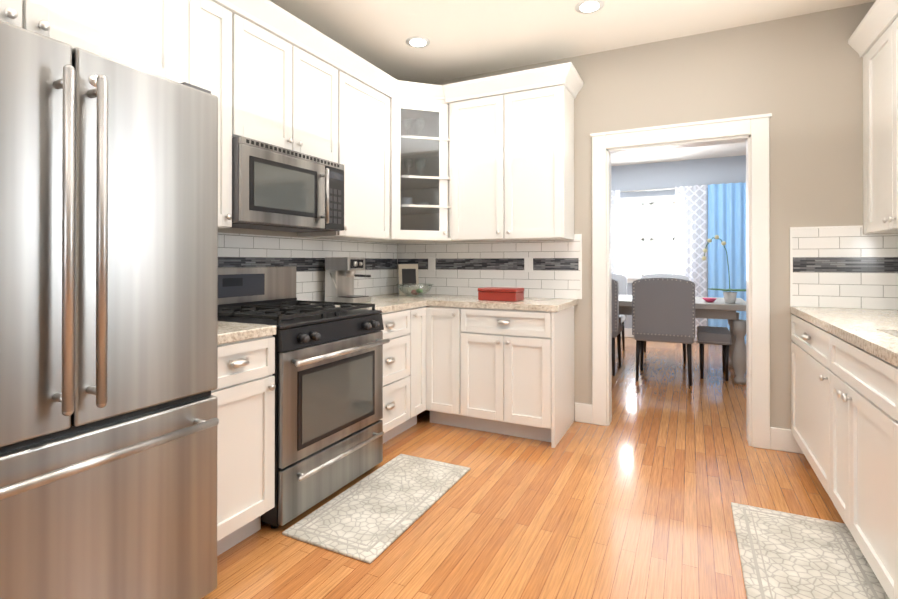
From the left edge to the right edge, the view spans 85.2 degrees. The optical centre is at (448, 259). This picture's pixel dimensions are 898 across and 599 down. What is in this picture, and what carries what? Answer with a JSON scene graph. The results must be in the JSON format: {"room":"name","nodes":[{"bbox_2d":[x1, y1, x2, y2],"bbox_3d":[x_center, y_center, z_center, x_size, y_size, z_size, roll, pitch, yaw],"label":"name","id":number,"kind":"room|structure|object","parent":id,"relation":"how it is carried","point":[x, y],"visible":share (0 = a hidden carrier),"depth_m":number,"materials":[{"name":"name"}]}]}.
{"room":"kitchen","nodes":[
{"label":"kitchen","id":0,"kind":"room"},
{"bbox_2d":[218,228,396,293],"bbox_3d":[-1.937,-0.170,1.549,0.140,2.740,6.370,0,0,26],"label":"wall","id":1,"kind":"structure","parent":0,"point":[256,232],"depth_m":2.98,"materials":[{"name":"beige paint"}]},
{"bbox_2d":[0,0,55,39],"bbox_3d":[-1.600,-0.950,1.352,0.638,0.630,0.551,0,0,26],"label":"upper cabinet","id":2,"kind":"object","parent":1,"relation":"attached to","point":[37,16],"depth_m":1.42,"materials":[{"name":"white wood"}]},
{"bbox_2d":[56,0,187,82],"bbox_3d":[-1.411,-0.948,1.736,0.638,0.630,0.548,0,0,26],"label":"upper cabinet","id":3,"kind":"object","parent":1,"relation":"attached to","point":[151,36],"depth_m":1.69,"materials":[{"name":"white wood"}]},
{"bbox_2d":[188,0,207,88],"bbox_3d":[-1.354,-0.709,2.178,0.348,1.105,0.291,0,0,26],"label":"upper cabinet","id":4,"kind":"object","parent":1,"relation":"attached to","point":[197,9],"depth_m":2.21,"materials":[{"name":"white wood"}]},
{"bbox_2d":[204,0,247,228],"bbox_3d":[-1.249,-0.708,2.389,0.348,1.105,0.299,0,0,26],"label":"upper cabinet","id":5,"kind":"object","parent":1,"relation":"attached to","point":[226,38],"depth_m":2.36,"materials":[{"name":"white wood"}]},
{"bbox_2d":[248,8,303,152],"bbox_3d":[-1.109,-0.934,2.675,0.348,0.650,0.459,0,0,26],"label":"upper cabinet","id":6,"kind":"object","parent":1,"relation":"attached to","point":[275,54],"depth_m":2.64,"materials":[{"name":"white wood"}]},
{"bbox_2d":[230,136,343,231],"bbox_3d":[-0.988,-0.390,2.801,0.447,0.419,0.790,0,0,26],"label":"over-the-range microwave","id":7,"kind":"object","parent":6,"relation":"attached to","point":[276,188],"visible":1,"depth_m":2.63,"materials":[{"name":"grey metal"}]},
{"bbox_2d":[304,40,331,160],"bbox_3d":[-0.960,-0.933,2.978,0.348,0.650,0.459,0,0,26],"label":"upper cabinet","id":8,"kind":"object","parent":1,"relation":"attached to","point":[317,62],"depth_m":2.94,"materials":[{"name":"white wood"}]},
{"bbox_2d":[297,52,403,242],"bbox_3d":[-0.699,-0.704,3.439,0.406,1.105,0.722,0,0,26],"label":"upper cabinet","id":9,"kind":"object","parent":1,"relation":"attached to","point":[363,104],"depth_m":3.37,"materials":[{"name":"white wood"}]},
{"bbox_2d":[396,88,447,235],"bbox_3d":[-0.222,-0.714,3.718,0.327,0.981,0.326,0,0,26],"label":"upper cabinet","id":10,"kind":"object","parent":1,"relation":"attached to","point":[422,116],"depth_m":3.76,"materials":[{"name":"white wood"}]},
{"bbox_2d":[202,337,844,598],"bbox_3d":[0.809,1.256,2.769,5.600,0.100,11.400,0,0,26],"label":"floor","id":11,"kind":"structure","parent":0,"point":[651,482],"depth_m":2.35,"materials":[{"name":"brown wood"}]},
{"bbox_2d":[0,20,218,598],"bbox_3d":[-1.364,0.303,1.493,0.920,1.795,0.904,0,0,26],"label":"fridge","id":12,"kind":"object","parent":11,"relation":"on","point":[109,421],"visible":1,"depth_m":1.38,"materials":[{"name":"grey metal"}]},
{"bbox_2d":[211,321,275,555],"bbox_3d":[-1.154,0.745,2.122,0.748,0.915,0.394,0,0,26],"label":"base cabinet","id":13,"kind":"object","parent":11,"relation":"on","point":[244,392],"visible":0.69,"depth_m":2.01,"materials":[{"name":"white wood"}]},
{"bbox_2d":[218,266,389,527],"bbox_3d":[-0.855,0.623,2.639,0.803,1.165,0.790,0,0,26],"label":"range","id":14,"kind":"object","parent":11,"relation":"on","point":[328,375],"visible":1,"depth_m":2.44,"materials":[{"name":"silver metal"}]},
{"bbox_2d":[282,454,469,563],"bbox_3d":[-0.303,1.197,2.471,0.470,0.014,0.980,0,0,26],"label":"area rug","id":15,"kind":"object","parent":11,"relation":"on","point":[371,517],"visible":0.96,"depth_m":2.34,"materials":[{"name":"grey fabric"}]},
{"bbox_2d":[380,317,409,442],"bbox_3d":[-0.641,0.770,3.296,0.625,0.876,0.566,0,0,26],"label":"base cabinet","id":16,"kind":"object","parent":11,"relation":"on","point":[396,353],"depth_m":3.22,"materials":[{"name":"white wood"}]},
{"bbox_2d":[410,317,429,426],"bbox_3d":[-0.469,0.772,3.592,0.671,0.876,0.240,0,0,26],"label":"base cabinet","id":17,"kind":"object","parent":11,"relation":"on","point":[419,330],"depth_m":3.49,"materials":[{"name":"white wood"}]},
{"bbox_2d":[430,321,469,428],"bbox_3d":[0.093,0.772,3.725,0.351,0.876,0.659,0,0,26],"label":"base cabinet","id":18,"kind":"object","parent":11,"relation":"on","point":[449,340],"depth_m":3.49,"materials":[{"name":"white wood"}]},
{"bbox_2d":[470,305,574,447],"bbox_3d":[0.482,0.772,3.567,0.731,0.876,0.597,0,0,26],"label":"base cabinet","id":19,"kind":"object","parent":11,"relation":"on","point":[475,363],"depth_m":3.28,"materials":[{"name":"white wood"}]},
{"bbox_2d":[310,293,577,324],"bbox_3d":[-0.042,0.313,3.423,1.592,0.040,1.322,0,0,26],"label":"countertop","id":20,"kind":"structure","parent":19,"relation":"on","point":[428,307],"depth_m":3.38,"materials":[{"name":"beige stone"}]},
{"bbox_2d":[325,257,370,302],"bbox_3d":[-0.689,0.137,3.399,0.301,0.310,0.225,0,0,26],"label":"espresso machine","id":21,"kind":"object","parent":20,"relation":"on","point":[340,274],"visible":1,"depth_m":3.37,"materials":[{"name":"silver metal"}]},
{"bbox_2d":[398,264,418,294],"bbox_3d":[-0.342,0.165,4.141,0.170,0.260,0.052,0,0,-19],"label":"picture frame","id":22,"kind":"object","parent":20,"relation":"on","point":[408,273],"visible":0.71,"depth_m":4.13,"materials":[{"name":"beige"}]},
{"bbox_2d":[396,283,433,296],"bbox_3d":[-0.270,0.244,3.908,0.300,0.100,0.300,0,0,26],"label":"glass bowl","id":23,"kind":"object","parent":20,"relation":"on","point":[417,291],"visible":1,"depth_m":3.85,"materials":[{"name":"clear glass"}]},
{"bbox_2d":[478,287,523,301],"bbox_3d":[0.380,0.249,3.565,0.296,0.088,0.186,0,0,26],"label":"box","id":24,"kind":"object","parent":20,"relation":"on","point":[500,294],"visible":1,"depth_m":3.49,"materials":[{"name":"red paint"}]},
{"bbox_2d":[612,279,622,375],"bbox_3d":[1.617,0.697,5.448,0.570,1.041,0.564,0,0,26],"label":"dining chair","id":25,"kind":"object","parent":11,"relation":"on","point":[617,327],"visible":0.29,"depth_m":5.11,"materials":[{"name":"grey fabric"}]},
{"bbox_2d":[612,273,626,351],"bbox_3d":[2.047,0.702,6.523,0.570,1.041,0.564,0,0,26],"label":"dining chair","id":26,"kind":"object","parent":11,"relation":"on","point":[621,279],"visible":0.23,"depth_m":6.59,"materials":[{"name":"grey fabric"}]},
{"bbox_2d":[632,277,694,385],"bbox_3d":[2.223,0.696,5.049,0.570,1.041,0.564,0,0,26],"label":"dining chair","id":27,"kind":"object","parent":11,"relation":"on","point":[663,309],"visible":1,"depth_m":4.80,"materials":[{"name":"grey fabric"}]},
{"bbox_2d":[641,274,688,361],"bbox_3d":[2.720,0.701,6.191,0.570,1.041,0.564,0,0,26],"label":"dining chair","id":28,"kind":"object","parent":11,"relation":"on","point":[670,276],"visible":0.15,"depth_m":6.32,"materials":[{"name":"grey fabric"}]},
{"bbox_2d":[619,295,745,384],"bbox_3d":[2.060,0.828,5.666,2.380,0.780,1.020,0,0,26],"label":"dining table","id":29,"kind":"object","parent":11,"relation":"on","point":[718,308],"visible":0.46,"depth_m":4.86,"materials":[{"name":"grey wood"}]},
{"bbox_2d":[702,298,716,301],"bbox_3d":[2.680,0.414,5.027,0.140,0.040,0.136,0,0,26],"label":"bowl","id":30,"kind":"object","parent":29,"relation":"on","point":[709,299],"visible":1,"depth_m":5.00,"materials":[{"name":"red"}]},
{"bbox_2d":[702,235,745,302],"bbox_3d":[2.792,0.090,4.901,0.457,0.687,0.343,0,0,26],"label":"orchid pot","id":31,"kind":"object","parent":29,"relation":"on","point":[729,297],"visible":1,"depth_m":4.90,"materials":[{"name":"white ceramic"}]},
{"bbox_2d":[697,326,731,380],"bbox_3d":[2.794,0.976,5.165,0.310,0.480,0.547,0,0,26],"label":"bench","id":32,"kind":"object","parent":11,"relation":"on","point":[714,335],"visible":1,"depth_m":4.97,"materials":[{"name":"grey fabric"}]},
{"bbox_2d":[731,502,888,598],"bbox_3d":[1.311,1.194,1.730,0.460,0.014,1.280,0,0,26],"label":"area rug","id":33,"kind":"object","parent":11,"relation":"on","point":[784,555],"visible":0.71,"depth_m":1.94,"materials":[{"name":"grey fabric"}]},
{"bbox_2d":[790,306,897,598],"bbox_3d":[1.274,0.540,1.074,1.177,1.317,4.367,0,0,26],"label":"base cabinet","id":34,"kind":"object","parent":11,"relation":"on","point":[844,395],"visible":1,"depth_m":1.94,"materials":[{"name":"white wood"}]},
{"bbox_2d":[270,0,875,165],"bbox_3d":[0.809,-1.584,2.781,5.600,0.100,11.400,0,0,26],"label":"ceiling","id":35,"kind":"structure","parent":0,"point":[466,38],"depth_m":3.22,"materials":[{"name":"white paint"}]},
{"bbox_2d":[406,36,429,47],"bbox_3d":[-0.218,-1.527,3.433,0.170,0.009,0.170,0,0,26],"label":"recessed light","id":36,"kind":"object","parent":35,"relation":"in","point":[417,41],"visible":1,"depth_m":3.42,"materials":[{"name":"white"}]},
{"bbox_2d":[575,0,603,13],"bbox_3d":[0.848,-1.529,2.951,0.170,0.009,0.170,0,0,26],"label":"recessed light","id":37,"kind":"object","parent":35,"relation":"in","point":[587,6],"visible":1,"depth_m":2.94,"materials":[{"name":"white"}]},
{"bbox_2d":[397,2,897,428],"bbox_3d":[1.225,-0.161,3.618,5.600,2.740,0.140,0,0,26],"label":"wall","id":38,"kind":"structure","parent":0,"point":[800,78],"depth_m":3.12,"materials":[{"name":"beige paint"}]},
{"bbox_2d":[444,84,519,241],"bbox_3d":[0.301,-0.702,3.801,0.513,1.105,0.347,0,0,26],"label":"upper cabinet","id":39,"kind":"object","parent":38,"relation":"attached to","point":[489,159],"depth_m":3.65,"materials":[{"name":"white wood"}]},
{"bbox_2d":[512,76,575,240],"bbox_3d":[0.643,-0.703,3.632,0.494,1.105,0.347,0,0,26],"label":"upper cabinet","id":40,"kind":"object","parent":38,"relation":"attached to","point":[542,110],"depth_m":3.46,"materials":[{"name":"white wood"}]},
{"bbox_2d":[218,225,897,309],"bbox_3d":[0.474,0.039,2.197,3.608,0.496,3.069,0,0,26],"label":"tile backsplash","id":41,"kind":"structure","parent":38,"relation":"attached to","point":[843,266],"depth_m":3.39,"materials":[{"name":"tile"}]},
{"bbox_2d":[428,258,434,270],"bbox_3d":[-0.149,0.039,4.200,0.070,0.115,0.008,0,0,26],"label":"electrical outlet","id":42,"kind":"object","parent":41,"relation":"attached to","point":[431,264],"visible":1,"depth_m":4.20,"materials":[{"name":"white plastic"}]},
{"bbox_2d":[524,257,532,271],"bbox_3d":[0.623,0.037,3.820,0.070,0.115,0.008,0,0,26],"label":"electrical outlet","id":43,"kind":"object","parent":41,"relation":"attached to","point":[528,264],"visible":1,"depth_m":3.82,"materials":[{"name":"white plastic"}]},
{"bbox_2d":[575,402,591,418],"bbox_3d":[0.030,1.142,4.294,2.454,0.140,0.016,0,0,26],"label":"baseboard","id":44,"kind":"structure","parent":38,"relation":"attached to","point":[582,410],"depth_m":3.63,"materials":[{"name":"white wood"}]},
{"bbox_2d":[590,113,771,448],"bbox_3d":[1.587,0.138,3.434,1.127,2.140,0.186,0,0,26],"label":"door frame","id":45,"kind":"structure","parent":38,"relation":"attached to","point":[756,127],"depth_m":3.27,"materials":[{"name":"white wood"}]},
{"bbox_2d":[770,427,799,447],"bbox_3d":[2.856,1.136,2.899,1.643,0.140,0.016,0,0,26],"label":"baseboard","id":46,"kind":"structure","parent":38,"relation":"attached to","point":[781,439],"depth_m":3.08,"materials":[{"name":"white wood"}]},
{"bbox_2d":[611,155,745,327],"bbox_3d":[3.230,-0.144,7.680,5.480,2.740,0.140,0,0,26],"label":"wall","id":47,"kind":"structure","parent":0,"point":[694,172],"depth_m":7.50,"materials":[{"name":"grey paint"}]},
{"bbox_2d":[620,195,674,282],"bbox_3d":[3.114,-0.314,7.682,1.030,1.360,0.140,0,0,26],"label":"window","id":48,"kind":"structure","parent":47,"relation":"in","point":[647,236],"depth_m":7.68,"materials":[{"name":"white glass"}]},
{"bbox_2d":[620,186,707,192],"bbox_3d":[3.296,-1.084,7.535,2.350,0.023,0.066,0,0,26],"label":"curtain rod","id":49,"kind":"object","parent":47,"relation":"attached to","point":[649,190],"visible":0.4,"depth_m":7.59,"materials":[{"name":"silver metal"}]},
{"bbox_2d":[611,190,619,273],"bbox_3d":[2.514,0.052,7.821,0.430,2.310,0.060,0,0,26],"label":"sheer curtain","id":50,"kind":"object","parent":49,"relation":"hanging from","point":[615,223],"visible":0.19,"depth_m":7.76,"materials":[{"name":"white fabric"}]},
{"bbox_2d":[675,185,706,340],"bbox_3d":[3.603,0.050,7.283,0.420,2.310,0.060,0,0,26],"label":"sheer curtain","id":51,"kind":"object","parent":49,"relation":"hanging from","point":[690,225],"visible":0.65,"depth_m":7.28,"materials":[{"name":"white fabric"}]},
{"bbox_2d":[708,182,745,343],"bbox_3d":[4.047,0.049,7.058,0.545,2.310,0.060,0,0,26],"label":"curtain","id":52,"kind":"object","parent":49,"relation":"hanging from","point":[727,213],"visible":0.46,"depth_m":7.08,"materials":[{"name":"blue fabric"}]},
{"bbox_2d":[621,328,745,344],"bbox_3d":[3.196,1.156,7.604,5.200,0.140,0.016,0,0,26],"label":"baseboard","id":53,"kind":"structure","parent":47,"relation":"attached to","point":[628,331],"depth_m":7.77,"materials":[{"name":"white"}]},
{"bbox_3d":[1.425,-0.177,-0.111,0.140,2.740,6.370,0,0,26],"label":"wall","id":54,"kind":"structure","parent":0,"visible":0},
{"bbox_2d":[848,0,897,233],"bbox_3d":[2.377,-0.743,2.434,0.397,1.175,0.962,0,0,26],"label":"upper cabinet","id":55,"kind":"object","parent":54,"relation":"attached to","point":[873,40],"visible":1,"depth_m":2.67,"materials":[{"name":"white wood"}]}
]}

